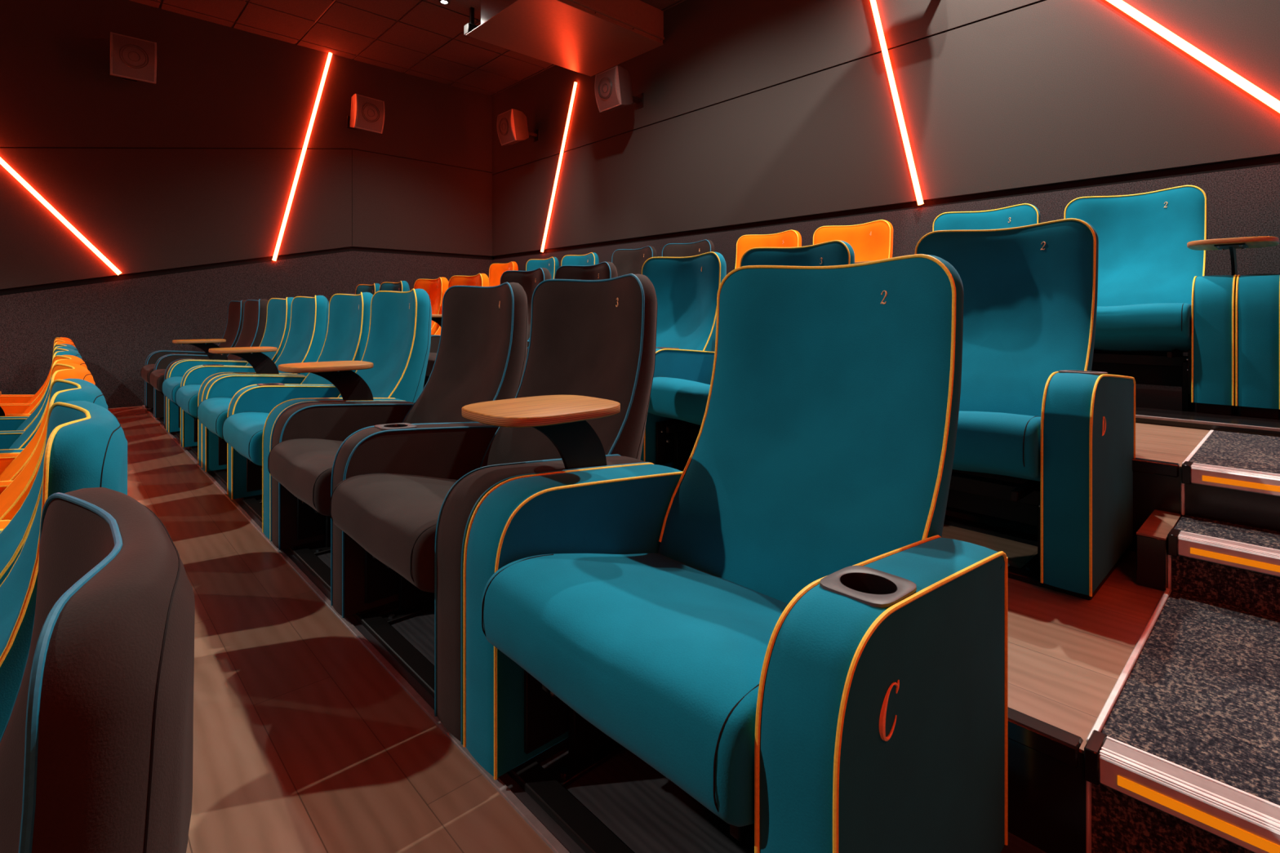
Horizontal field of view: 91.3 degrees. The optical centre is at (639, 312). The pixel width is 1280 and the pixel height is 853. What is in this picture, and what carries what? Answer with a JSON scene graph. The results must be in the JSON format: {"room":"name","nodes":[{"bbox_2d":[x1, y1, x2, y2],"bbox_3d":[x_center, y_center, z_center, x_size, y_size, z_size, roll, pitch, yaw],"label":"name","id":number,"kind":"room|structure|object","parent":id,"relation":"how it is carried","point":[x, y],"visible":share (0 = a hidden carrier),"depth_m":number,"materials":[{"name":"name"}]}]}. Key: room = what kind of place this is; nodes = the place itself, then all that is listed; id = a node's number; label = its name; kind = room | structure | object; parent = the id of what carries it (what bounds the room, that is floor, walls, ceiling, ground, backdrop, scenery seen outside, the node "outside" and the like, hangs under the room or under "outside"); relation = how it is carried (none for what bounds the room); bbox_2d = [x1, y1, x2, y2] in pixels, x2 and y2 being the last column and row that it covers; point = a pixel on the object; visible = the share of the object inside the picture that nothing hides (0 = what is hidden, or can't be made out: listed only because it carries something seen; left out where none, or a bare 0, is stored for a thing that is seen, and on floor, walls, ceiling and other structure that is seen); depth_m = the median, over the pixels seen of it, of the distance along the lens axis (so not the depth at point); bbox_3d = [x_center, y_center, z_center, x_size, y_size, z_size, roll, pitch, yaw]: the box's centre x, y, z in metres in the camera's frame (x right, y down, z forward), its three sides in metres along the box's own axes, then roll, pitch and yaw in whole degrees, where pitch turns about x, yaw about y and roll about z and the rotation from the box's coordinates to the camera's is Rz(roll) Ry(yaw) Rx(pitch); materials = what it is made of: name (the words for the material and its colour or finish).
{"room":"auditorium","nodes":[
{"label":"auditorium","id":0,"kind":"room"},
{"bbox_2d":[0,0,493,408],"bbox_3d":[-6.643,-0.490,5.364,12.600,5.740,0.112,0,0,-43],"label":"wall","id":1,"kind":"structure","parent":0,"point":[216,86],"depth_m":6.90,"materials":[{"name":"fabric"}]},
{"bbox_2d":[0,156,121,275],"bbox_3d":[-6.247,-1.827,5.643,2.432,2.882,0.044,0,0,-43],"label":"light strip","id":2,"kind":"object","parent":1,"relation":"attached to","point":[2,162],"visible":1,"depth_m":6.13,"materials":[{"name":"red plastic"}]},
{"bbox_2d":[110,31,156,84],"bbox_3d":[-5.152,-2.521,6.346,0.356,0.402,0.531,0,0,-43],"label":"wall speaker","id":3,"kind":"object","parent":1,"relation":"attached to","point":[132,59],"visible":1,"depth_m":6.17,"materials":[{"name":"grey plastic"}]},
{"bbox_2d":[271,52,332,261],"bbox_3d":[-4.111,-1.938,7.635,0.668,2.645,0.044,0,0,-43],"label":"light strip","id":4,"kind":"object","parent":1,"relation":"attached to","point":[329,57],"visible":1,"depth_m":7.61,"materials":[{"name":"red plastic"}]},
{"bbox_2d":[346,93,384,133],"bbox_3d":[-3.509,-2.461,7.876,0.531,0.402,0.356,0,0,40],"label":"wall speaker","id":5,"kind":"object","parent":1,"relation":"attached to","point":[366,113],"visible":1,"depth_m":7.71,"materials":[{"name":"grey plastic"}]},
{"bbox_2d":[355,94,383,132],"bbox_3d":[-3.340,-2.459,7.734,0.068,0.374,0.318,0,0,40],"label":"grille","id":6,"kind":"object","parent":5,"relation":"attached to","point":[369,111],"depth_m":7.72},
{"bbox_2d":[107,405,554,852],"bbox_3d":[-2.731,1.630,3.386,0.705,1.300,8.142,0,0,-43],"label":"floor","id":7,"kind":"structure","parent":0,"point":[304,742],"depth_m":1.49,"materials":[{"name":"brown wood"}]},
{"bbox_2d":[129,0,684,96],"bbox_3d":[-3.395,-3.320,1.661,12.500,0.120,9.960,0,0,-43],"label":"ceiling","id":8,"kind":"structure","parent":0,"point":[426,39],"depth_m":7.24,"materials":[{"name":"black tile"}]},
{"bbox_2d":[438,0,449,4],"bbox_3d":[-2.049,-3.255,6.553,0.110,0.009,0.110,0,0,-43],"label":"recessed light","id":9,"kind":"object","parent":8,"relation":"in","point":[442,2],"visible":1,"depth_m":6.55,"materials":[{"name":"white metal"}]},
{"bbox_2d":[463,6,477,39],"bbox_3d":[-1.797,-3.110,6.692,0.140,0.300,0.100,0,0,-43],"label":"bracket","id":10,"kind":"object","parent":8,"relation":"attached to","point":[468,27],"visible":0.78,"depth_m":6.67,"materials":[{"name":"black metal"}]},
{"bbox_2d":[466,0,664,76],"bbox_3d":[-0.779,-3.080,6.649,1.670,0.360,1.272,0,0,-43],"label":"ceiling soffit","id":11,"kind":"object","parent":8,"relation":"hanging from","point":[589,37],"visible":1,"depth_m":6.50,"materials":[{"name":"paint"}]},
{"bbox_2d":[147,408,1046,852],"bbox_3d":[-2.236,1.630,3.848,0.649,1.300,8.142,0,0,-43],"label":"floor","id":12,"kind":"structure","parent":0,"point":[644,809],"depth_m":1.25,"materials":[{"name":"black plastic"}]},
{"bbox_2d":[142,404,569,852],"bbox_3d":[-2.469,0.979,3.630,0.018,0.010,8.142,0,0,-43],"label":"trim","id":13,"kind":"structure","parent":12,"relation":"attached to","point":[525,813],"depth_m":1.61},
{"bbox_2d":[151,408,634,852],"bbox_3d":[-2.206,0.971,3.686,0.400,0.018,7.600,0,0,-43],"label":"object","id":14,"kind":"structure","parent":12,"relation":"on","point":[585,829],"depth_m":1.31,"materials":[{"name":"black metal"}]},
{"bbox_2d":[140,300,245,408],"bbox_3d":[-4.436,0.426,6.286,0.873,1.107,0.778,0,0,-43],"label":"seat","id":15,"kind":"object","parent":14,"relation":"on","point":[235,308],"visible":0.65,"depth_m":6.30,"materials":[{"name":"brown fabric"}]},
{"bbox_2d":[141,364,155,384],"bbox_3d":[-4.505,0.632,6.125,0.549,0.249,0.632,0,0,-43],"label":"seat cushion","id":16,"kind":"object","parent":15,"relation":"on","point":[146,370],"depth_m":5.98,"materials":[{"name":"brown fabric"}]},
{"bbox_2d":[149,298,268,429],"bbox_3d":[-3.817,0.426,5.622,0.873,1.107,1.029,0,0,-43],"label":"seat","id":17,"kind":"object","parent":14,"relation":"on","point":[255,311],"visible":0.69,"depth_m":5.67,"materials":[{"name":"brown fabric"}]},
{"bbox_2d":[149,368,165,392],"bbox_3d":[-3.985,0.632,5.568,0.549,0.249,0.632,0,0,-43],"label":"seat cushion","id":18,"kind":"object","parent":17,"relation":"on","point":[157,377],"depth_m":5.36,"materials":[{"name":"brown fabric"}]},
{"bbox_2d":[172,338,227,359],"bbox_3d":[-3.674,0.329,5.257,0.403,0.206,0.300,0,0,-43],"label":"tray","id":19,"kind":"object","parent":17,"relation":"on","point":[204,344],"depth_m":5.25,"materials":[{"name":"brown wood"}]},
{"bbox_2d":[161,297,293,434],"bbox_3d":[-3.287,0.426,5.053,0.873,1.107,0.778,0,0,-43],"label":"seat","id":20,"kind":"object","parent":14,"relation":"on","point":[278,309],"visible":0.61,"depth_m":5.05,"materials":[{"name":"teal fabric"}]},
{"bbox_2d":[162,376,182,404],"bbox_3d":[-3.355,0.632,4.892,0.549,0.249,0.632,0,0,-43],"label":"seat cushion","id":21,"kind":"object","parent":20,"relation":"on","point":[171,384],"depth_m":4.74,"materials":[{"name":"teal fabric"}]},
{"bbox_2d":[175,295,328,466],"bbox_3d":[-2.667,0.426,4.389,0.873,1.107,1.029,0,0,-43],"label":"seat","id":22,"kind":"object","parent":14,"relation":"on","point":[304,343],"visible":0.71,"depth_m":4.44,"materials":[{"name":"teal fabric"}]},
{"bbox_2d":[175,384,201,417],"bbox_3d":[-2.835,0.632,4.335,0.549,0.249,0.632,0,0,-43],"label":"seat cushion","id":23,"kind":"object","parent":22,"relation":"on","point":[187,397],"depth_m":4.14,"materials":[{"name":"teal fabric"}]},
{"bbox_2d":[208,346,279,374],"bbox_3d":[-2.524,0.329,4.024,0.403,0.206,0.300,0,0,-43],"label":"tray","id":24,"kind":"object","parent":22,"relation":"on","point":[261,363],"depth_m":4.03,"materials":[{"name":"brown wood"}]},
{"bbox_2d":[196,292,373,474],"bbox_3d":[-2.137,0.426,3.820,0.873,1.107,0.778,0,0,-43],"label":"seat","id":25,"kind":"object","parent":14,"relation":"on","point":[349,314],"visible":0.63,"depth_m":3.83,"materials":[{"name":"teal fabric"}]},
{"bbox_2d":[197,397,232,439],"bbox_3d":[-2.205,0.632,3.659,0.549,0.249,0.632,0,0,-43],"label":"seat cushion","id":26,"kind":"object","parent":25,"relation":"on","point":[212,412],"depth_m":3.51,"materials":[{"name":"teal fabric"}]},
{"bbox_2d":[222,288,431,539],"bbox_3d":[-1.517,0.426,3.155,0.873,1.107,1.029,0,0,-43],"label":"seat","id":27,"kind":"object","parent":14,"relation":"on","point":[393,366],"visible":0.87,"depth_m":3.21,"materials":[{"name":"teal fabric"}]},
{"bbox_2d":[222,412,269,466],"bbox_3d":[-1.685,0.632,3.102,0.549,0.249,0.632,0,0,-43],"label":"seat cushion","id":28,"kind":"object","parent":27,"relation":"on","point":[244,432],"depth_m":2.93,"materials":[{"name":"teal fabric"}]},
{"bbox_2d":[278,360,373,400],"bbox_3d":[-1.374,0.329,2.791,0.403,0.206,0.300,0,0,-43],"label":"tray","id":29,"kind":"object","parent":27,"relation":"on","point":[351,386],"depth_m":2.80,"materials":[{"name":"brown wood"}]},
{"bbox_2d":[267,282,528,555],"bbox_3d":[-0.987,0.426,2.587,0.873,1.107,0.778,0,0,-43],"label":"seat","id":30,"kind":"object","parent":14,"relation":"on","point":[481,357],"visible":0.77,"depth_m":2.60,"materials":[{"name":"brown fabric"}]},
{"bbox_2d":[268,438,342,516],"bbox_3d":[-1.055,0.632,2.426,0.549,0.249,0.632,0,0,-43],"label":"seat cushion","id":31,"kind":"object","parent":30,"relation":"on","point":[302,468],"depth_m":2.27,"materials":[{"name":"brown fabric"}]},
{"bbox_2d":[329,273,657,744],"bbox_3d":[-0.367,0.426,1.922,0.873,1.107,1.029,0,0,-43],"label":"seat","id":32,"kind":"object","parent":14,"relation":"on","point":[405,497],"visible":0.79,"depth_m":1.96,"materials":[{"name":"grey fabric"}]},
{"bbox_2d":[330,473,457,592],"bbox_3d":[-0.535,0.632,1.869,0.549,0.249,0.632,0,0,-43],"label":"seat cushion","id":33,"kind":"object","parent":32,"relation":"on","point":[391,518],"depth_m":1.71,"materials":[{"name":"brown fabric"}]},
{"bbox_2d":[461,395,620,469],"bbox_3d":[-0.224,0.329,1.558,0.403,0.206,0.300,0,0,-43],"label":"tray","id":34,"kind":"object","parent":32,"relation":"on","point":[562,419],"depth_m":1.56,"materials":[{"name":"brown wood"}]},
{"bbox_2d":[462,253,1009,852],"bbox_3d":[0.205,0.426,1.309,0.873,1.107,0.901,0,0,-43],"label":"seat","id":35,"kind":"object","parent":14,"relation":"on","point":[782,625],"visible":1,"depth_m":1.21,"materials":[{"name":"teal fabric"}]},
{"bbox_2d":[480,553,787,826],"bbox_3d":[0.095,0.632,1.193,0.549,0.249,0.632,0,0,-43],"label":"seat cushion","id":36,"kind":"object","parent":35,"relation":"on","point":[663,654],"depth_m":1.03,"materials":[{"name":"teal fabric"}]},
{"bbox_2d":[493,0,1045,174],"bbox_3d":[1.144,-2.079,5.894,0.088,0.018,9.760,0,0,-43],"label":"trim","id":37,"kind":"structure","parent":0,"point":[1042,0],"depth_m":5.42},
{"bbox_2d":[492,0,1279,388],"bbox_3d":[1.135,-0.540,5.885,0.112,5.640,9.760,0,0,-43],"label":"wall","id":38,"kind":"structure","parent":0,"point":[1047,91],"depth_m":4.91,"materials":[{"name":"fabric"}]},
{"bbox_2d":[497,108,538,145],"bbox_3d":[-1.601,-2.442,8.379,0.533,0.402,0.356,0,0,-43],"label":"wall speaker","id":39,"kind":"object","parent":38,"relation":"attached to","point":[512,124],"visible":1,"depth_m":8.21,"materials":[{"name":"grey plastic"}]},
{"bbox_2d":[497,110,514,144],"bbox_3d":[-1.760,-2.439,8.231,0.073,0.373,0.318,0,0,-43],"label":"grille","id":40,"kind":"object","parent":39,"relation":"attached to","point":[505,121],"depth_m":8.20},
{"bbox_2d":[540,81,577,252],"bbox_3d":[-1.059,-1.859,8.140,0.044,2.092,0.790,0,0,-43],"label":"light strip","id":41,"kind":"object","parent":38,"relation":"attached to","point":[575,83],"visible":1,"depth_m":8.12,"materials":[{"name":"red plastic"}]},
{"bbox_2d":[594,65,643,112],"bbox_3d":[-0.189,-2.402,6.865,0.533,0.402,0.356,0,0,-43],"label":"wall speaker","id":42,"kind":"object","parent":38,"relation":"attached to","point":[612,86],"visible":1,"depth_m":6.69,"materials":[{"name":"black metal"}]},
{"bbox_2d":[595,67,618,111],"bbox_3d":[-0.348,-2.399,6.717,0.073,0.373,0.318,0,0,-43],"label":"grille","id":43,"kind":"object","parent":42,"relation":"attached to","point":[607,81],"depth_m":6.69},
{"bbox_2d":[870,0,923,204],"bbox_3d":[1.935,-2.038,4.929,0.044,2.444,0.591,0,0,-43],"label":"light strip","id":44,"kind":"object","parent":38,"relation":"attached to","point":[873,4],"visible":1,"depth_m":4.84,"materials":[{"name":"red plastic"}]},
{"bbox_2d":[1106,0,1279,112],"bbox_3d":[2.853,-2.058,3.945,0.044,2.422,2.092,0,0,-43],"label":"light strip","id":45,"kind":"object","parent":38,"relation":"attached to","point":[1211,63],"visible":1,"depth_m":3.56,"materials":[{"name":"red plastic"}]},
{"bbox_2d":[941,510,1279,852],"bbox_3d":[-1.002,1.523,3.892,1.216,1.514,9.760,0,0,-43],"label":"floor","id":46,"kind":"structure","parent":0,"point":[1201,695],"depth_m":1.25,"materials":[{"name":"carpet"}]},
{"bbox_2d":[915,217,1135,599],"bbox_3d":[1.150,0.212,2.216,0.873,1.107,0.899,0,0,-43],"label":"seat","id":47,"kind":"object","parent":46,"relation":"on","point":[1046,441],"visible":0.56,"depth_m":2.08,"materials":[{"name":"teal fabric"}]},
{"bbox_2d":[952,411,1040,481],"bbox_3d":[1.040,0.418,2.100,0.549,0.249,0.632,0,0,-43],"label":"seat cushion","id":48,"kind":"object","parent":47,"relation":"on","point":[1007,444],"depth_m":1.76,"materials":[{"name":"teal fabric"}]},
{"bbox_2d":[1008,706,1083,768],"bbox_3d":[-1.992,0.781,4.082,0.043,0.039,8.132,0,0,-43],"label":"trim","id":49,"kind":"structure","parent":46,"relation":"attached to","point":[1061,745],"depth_m":1.14,"materials":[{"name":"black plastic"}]},
{"bbox_2d":[1086,781,1091,852],"bbox_3d":[0.788,0.888,1.102,0.016,0.184,0.008,0,0,-43],"label":"trim","id":50,"kind":"structure","parent":46,"relation":"attached to","point":[1088,784],"depth_m":1.09,"materials":[{"name":"metal"}]},
{"bbox_2d":[1086,587,1171,742],"bbox_3d":[1.130,0.764,1.420,0.901,0.008,0.012,0,0,-43],"label":"trim","id":51,"kind":"structure","parent":46,"relation":"on","point":[1109,704],"depth_m":1.33,"materials":[{"name":"metal"}]},
{"bbox_2d":[1084,729,1279,852],"bbox_3d":[1.351,0.785,0.522,0.072,0.057,1.620,0,0,-43],"label":"stair nosing","id":52,"kind":"structure","parent":46,"relation":"on","point":[1248,821],"depth_m":1.00,"materials":[{"name":"metal"}]},
{"bbox_3d":[-1.248,0.757,4.579,0.400,0.018,7.600,0,0,-43],"label":"rail","id":53,"kind":"object","parent":46,"relation":"on","visible":0},
{"bbox_2d":[355,283,380,294],"bbox_3d":[-3.491,0.212,7.193,0.873,1.107,0.778,0,0,-43],"label":"seat","id":54,"kind":"object","parent":53,"relation":"on","point":[372,289],"visible":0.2,"depth_m":7.44,"materials":[{"name":"teal fabric"}]},
{"bbox_2d":[379,280,409,291],"bbox_3d":[-2.871,0.212,6.528,0.873,1.107,1.029,0,0,-43],"label":"seat","id":55,"kind":"object","parent":53,"relation":"on","point":[402,286],"visible":0.14,"depth_m":6.83,"materials":[{"name":"teal fabric"}]},
{"bbox_2d":[413,276,448,334],"bbox_3d":[-2.341,0.212,5.960,0.873,1.107,0.778,0,0,-43],"label":"seat","id":56,"kind":"object","parent":53,"relation":"on","point":[436,289],"visible":0.24,"depth_m":6.04,"materials":[{"name":"orange fabric"}]},
{"bbox_2d":[431,273,489,335],"bbox_3d":[-1.721,0.212,5.295,0.873,1.107,1.029,0,0,-43],"label":"seat","id":57,"kind":"object","parent":53,"relation":"on","point":[480,279],"visible":0.13,"depth_m":5.56,"materials":[{"name":"orange fabric"}]},
{"bbox_2d":[431,314,441,327],"bbox_3d":[-1.578,0.115,4.930,0.403,0.206,0.300,0,0,-43],"label":"tray","id":58,"kind":"object","parent":57,"relation":"on","point":[437,318],"depth_m":4.89,"materials":[{"name":"brown wood"}]},
{"bbox_2d":[422,267,551,388],"bbox_3d":[-1.191,0.212,4.726,0.873,1.107,0.778,0,0,-43],"label":"seat","id":59,"kind":"object","parent":53,"relation":"on","point":[528,280],"visible":0.23,"depth_m":4.81,"materials":[{"name":"grey fabric"}]},
{"bbox_2d":[425,352,436,376],"bbox_3d":[-1.259,0.418,4.566,0.549,0.249,0.632,0,0,-43],"label":"seat cushion","id":60,"kind":"object","parent":59,"relation":"on","point":[432,357],"depth_m":4.43,"materials":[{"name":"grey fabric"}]},
{"bbox_2d":[525,261,617,360],"bbox_3d":[-0.571,0.212,4.062,0.873,1.107,1.029,0,0,-43],"label":"seat","id":61,"kind":"object","parent":53,"relation":"on","point":[603,270],"visible":0.11,"depth_m":4.36,"materials":[{"name":"grey fabric"}]},
{"bbox_2d":[641,251,726,351],"bbox_3d":[-0.041,0.212,3.494,0.873,1.107,0.778,0,0,-43],"label":"backrest","id":62,"kind":"object","parent":53,"relation":"on","point":[686,288],"visible":0.31,"depth_m":3.61,"materials":[{"name":"teal fabric"}]},
{"bbox_2d":[640,240,854,471],"bbox_3d":[0.579,0.212,2.829,0.873,1.107,1.029,0,0,-43],"label":"seat","id":63,"kind":"object","parent":53,"relation":"on","point":[679,393],"visible":0.32,"depth_m":2.93,"materials":[{"name":"teal fabric"}]},
{"bbox_2d":[647,377,710,425],"bbox_3d":[0.410,0.418,2.776,0.549,0.249,0.632,0,0,-43],"label":"seat cushion","id":64,"kind":"object","parent":63,"relation":"on","point":[673,401],"depth_m":2.69,"materials":[{"name":"teal fabric"}]},
{"bbox_2d":[946,386,1279,551],"bbox_3d":[0.273,1.361,5.081,2.270,1.837,9.760,0,0,-43],"label":"floor","id":65,"kind":"structure","parent":0,"point":[1173,444],"depth_m":2.07,"materials":[{"name":"brown wood"}]},
{"bbox_2d":[488,261,518,286],"bbox_3d":[-2.033,-0.103,8.159,0.873,1.152,1.029,0,0,-43],"label":"seat","id":66,"kind":"object","parent":65,"relation":"on","point":[495,270],"visible":0.11,"depth_m":8.54,"materials":[{"name":"orange fabric"}]},
{"bbox_2d":[525,257,559,279],"bbox_3d":[-1.503,-0.103,7.590,0.873,1.152,0.778,0,0,-43],"label":"seat","id":67,"kind":"object","parent":65,"relation":"on","point":[552,264],"visible":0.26,"depth_m":7.75,"materials":[{"name":"teal fabric"}]},
{"bbox_2d":[560,252,599,266],"bbox_3d":[-0.883,-0.103,6.926,0.873,1.152,1.029,0,0,-43],"label":"seat","id":68,"kind":"object","parent":65,"relation":"on","point":[592,258],"visible":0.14,"depth_m":7.23,"materials":[{"name":"teal fabric"}]},
{"bbox_2d":[611,245,657,276],"bbox_3d":[-0.353,-0.103,6.357,0.873,1.152,0.778,0,0,-43],"label":"seat","id":69,"kind":"object","parent":65,"relation":"on","point":[626,261],"visible":0.19,"depth_m":6.59,"materials":[{"name":"grey fabric"}]},
{"bbox_2d":[662,239,714,257],"bbox_3d":[0.267,-0.103,5.693,0.873,1.152,1.029,0,0,-43],"label":"seat","id":70,"kind":"object","parent":65,"relation":"on","point":[670,250],"visible":0.1,"depth_m":6.01,"materials":[{"name":"grey fabric"}]},
{"bbox_2d":[734,230,801,268],"bbox_3d":[0.797,-0.103,5.124,0.873,1.152,0.778,0,0,-43],"label":"seat","id":71,"kind":"object","parent":65,"relation":"on","point":[788,238],"visible":0.19,"depth_m":5.34,"materials":[{"name":"orange fabric"}]},
{"bbox_2d":[813,219,893,263],"bbox_3d":[1.417,-0.103,4.460,0.873,1.152,1.029,0,0,-43],"label":"seat","id":72,"kind":"object","parent":65,"relation":"on","point":[873,241],"visible":0.12,"depth_m":4.67,"materials":[{"name":"orange fabric"}]},
{"bbox_2d":[854,260,874,263],"bbox_3d":[1.560,-0.223,4.095,0.403,0.206,0.300,0,0,-43],"label":"tray","id":73,"kind":"object","parent":72,"relation":"on","point":[873,260],"depth_m":3.97,"materials":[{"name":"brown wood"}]},
{"bbox_2d":[932,203,1040,231],"bbox_3d":[1.947,-0.103,3.891,0.873,1.152,0.778,0,0,-43],"label":"seat","id":74,"kind":"object","parent":65,"relation":"on","point":[1024,214],"visible":0.19,"depth_m":4.06,"materials":[{"name":"teal fabric"}]},
{"bbox_2d":[1132,457,1180,477],"bbox_3d":[-1.104,0.488,4.910,0.038,0.039,8.132,0,0,-43],"label":"trim","id":75,"kind":"structure","parent":65,"relation":"attached to","point":[1139,464],"depth_m":1.97,"materials":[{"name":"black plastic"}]},
{"bbox_2d":[1064,185,1279,414],"bbox_3d":[2.566,-0.103,3.227,0.873,1.152,1.029,0,0,-43],"label":"seat","id":76,"kind":"object","parent":65,"relation":"on","point":[1157,302],"visible":0.62,"depth_m":3.18,"materials":[{"name":"teal fabric"}]},
{"bbox_2d":[1093,302,1191,352],"bbox_3d":[2.398,0.080,3.173,0.549,0.249,0.632,0,0,-43],"label":"seat cushion","id":77,"kind":"object","parent":76,"relation":"on","point":[1120,327],"depth_m":2.91,"materials":[{"name":"teal fabric"}]},
{"bbox_2d":[1186,235,1279,275],"bbox_3d":[2.710,-0.223,2.862,0.403,0.206,0.300,0,0,-43],"label":"tray","id":78,"kind":"object","parent":76,"relation":"on","point":[1233,243],"depth_m":2.77,"materials":[{"name":"brown wood"}]},
{"bbox_2d":[1181,482,1184,515],"bbox_3d":[1.663,0.566,1.917,0.012,0.106,0.008,0,0,-43],"label":"trim","id":79,"kind":"structure","parent":65,"relation":"attached to","point":[1182,484],"depth_m":1.91,"materials":[{"name":"metal"}]},
{"bbox_2d":[1182,430,1213,464],"bbox_3d":[1.982,0.470,2.215,0.800,0.009,0.012,0,0,-43],"label":"trim","id":80,"kind":"structure","parent":65,"relation":"on","point":[1190,455],"depth_m":2.17,"materials":[{"name":"metal"}]},
{"bbox_2d":[1135,414,1279,431],"bbox_3d":[0.077,0.445,4.898,0.010,0.012,9.760,0,0,-43],"label":"trim","id":81,"kind":"structure","parent":65,"relation":"attached to","point":[1260,428],"depth_m":2.52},
{"bbox_2d":[1181,461,1279,496],"bbox_3d":[2.232,0.492,1.343,0.072,0.057,1.620,0,0,-43],"label":"stair nosing","id":82,"kind":"structure","parent":65,"relation":"on","point":[1251,481],"depth_m":1.84,"materials":[{"name":"metal"}]},
{"bbox_2d":[1235,273,1279,418],"bbox_3d":[3.097,-0.103,2.658,0.873,1.152,0.778,0,0,-43],"label":"seat","id":83,"kind":"object","parent":65,"relation":"on","point":[1257,302],"visible":0.98,"depth_m":2.63,"materials":[{"name":"teal fabric"}]},
{"bbox_2d":[1136,509,1181,591],"bbox_3d":[1.532,0.693,1.844,0.305,0.146,0.064,0,0,-43],"label":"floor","id":84,"kind":"structure","parent":0,"point":[1152,536],"depth_m":1.75,"materials":[{"name":"brown wood"}]},
{"bbox_2d":[1171,515,1279,616],"bbox_3d":[2.122,1.450,1.239,0.275,1.660,1.618,0,0,-43],"label":"stair step","id":85,"kind":"structure","parent":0,"point":[1254,590],"depth_m":1.68,"materials":[{"name":"carpet"}]},
{"bbox_2d":[1167,554,1171,589],"bbox_3d":[1.467,0.713,1.735,0.010,0.106,0.008,0,0,-43],"label":"trim","id":86,"kind":"structure","parent":85,"relation":"attached to","point":[1169,557],"depth_m":1.73,"materials":[{"name":"metal"}]},
{"bbox_2d":[1167,528,1279,577],"bbox_3d":[2.033,0.639,1.157,0.072,0.057,1.620,0,0,-43],"label":"stair nosing","id":87,"kind":"structure","parent":85,"relation":"on","point":[1256,558],"depth_m":1.65,"materials":[{"name":"metal"}]},
{"bbox_3d":[-3.493,1.809,2.675,1.380,0.942,8.142,0,0,-43],"label":"floor","id":88,"kind":"structure","parent":0,"visible":0},
{"bbox_2d":[0,337,73,403],"bbox_3d":[-5.599,0.784,5.546,0.873,1.107,0.778,0,0,-43],"label":"seat","id":89,"kind":"object","parent":88,"relation":"on","point":[4,398],"visible":0.24,"depth_m":5.76,"materials":[{"name":"orange fabric"}]},
{"bbox_2d":[0,339,75,416],"bbox_3d":[-4.980,0.784,4.882,0.873,1.107,1.029,0,0,-43],"label":"seat","id":90,"kind":"object","parent":88,"relation":"on","point":[6,409],"visible":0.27,"depth_m":5.19,"materials":[{"name":"orange fabric"}]},
{"bbox_2d":[0,391,5,416],"bbox_3d":[-4.836,0.687,4.517,0.403,0.206,0.300,0,0,-43],"label":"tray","id":91,"kind":"object","parent":90,"relation":"on","point":[2,412],"depth_m":4.62,"materials":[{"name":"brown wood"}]},
{"bbox_2d":[0,343,78,431],"bbox_3d":[-4.449,0.784,4.313,0.873,1.107,0.778,0,0,-43],"label":"seat","id":92,"kind":"object","parent":88,"relation":"on","point":[6,423],"visible":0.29,"depth_m":4.54,"materials":[{"name":"teal fabric"}]},
{"bbox_2d":[0,347,82,453],"bbox_3d":[-3.830,0.784,3.649,0.873,1.107,1.029,0,0,-43],"label":"seat","id":93,"kind":"object","parent":88,"relation":"on","point":[11,442],"visible":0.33,"depth_m":3.97,"materials":[{"name":"teal fabric"}]},
{"bbox_2d":[0,355,87,480],"bbox_3d":[-3.300,0.784,3.080,0.873,1.107,0.778,0,0,-43],"label":"seat","id":94,"kind":"object","parent":88,"relation":"on","point":[11,464],"visible":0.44,"depth_m":3.29,"materials":[{"name":"orange fabric"}]},
{"bbox_2d":[0,363,95,529],"bbox_3d":[-2.680,0.784,2.416,0.873,1.107,1.029,0,0,-43],"label":"seat","id":95,"kind":"object","parent":88,"relation":"on","point":[13,494],"visible":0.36,"depth_m":2.62,"materials":[{"name":"orange fabric"}]},
{"bbox_2d":[0,378,107,585],"bbox_3d":[-2.150,0.784,1.847,0.873,1.107,0.778,0,0,-43],"label":"seat","id":96,"kind":"object","parent":88,"relation":"on","point":[13,537],"visible":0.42,"depth_m":2.02,"materials":[{"name":"teal fabric"}]},
{"bbox_2d":[0,400,127,738],"bbox_3d":[-1.530,0.784,1.183,0.873,1.107,1.029,0,0,-43],"label":"seat","id":97,"kind":"object","parent":88,"relation":"on","point":[86,445],"visible":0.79,"depth_m":1.28,"materials":[{"name":"teal fabric"}]},
{"bbox_2d":[0,487,195,852],"bbox_3d":[-0.938,0.820,0.548,0.873,1.107,0.899,0,0,-43],"label":"seat","id":98,"kind":"object","parent":88,"relation":"on","point":[96,740],"visible":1,"depth_m":0.59,"materials":[{"name":"grey fabric"}]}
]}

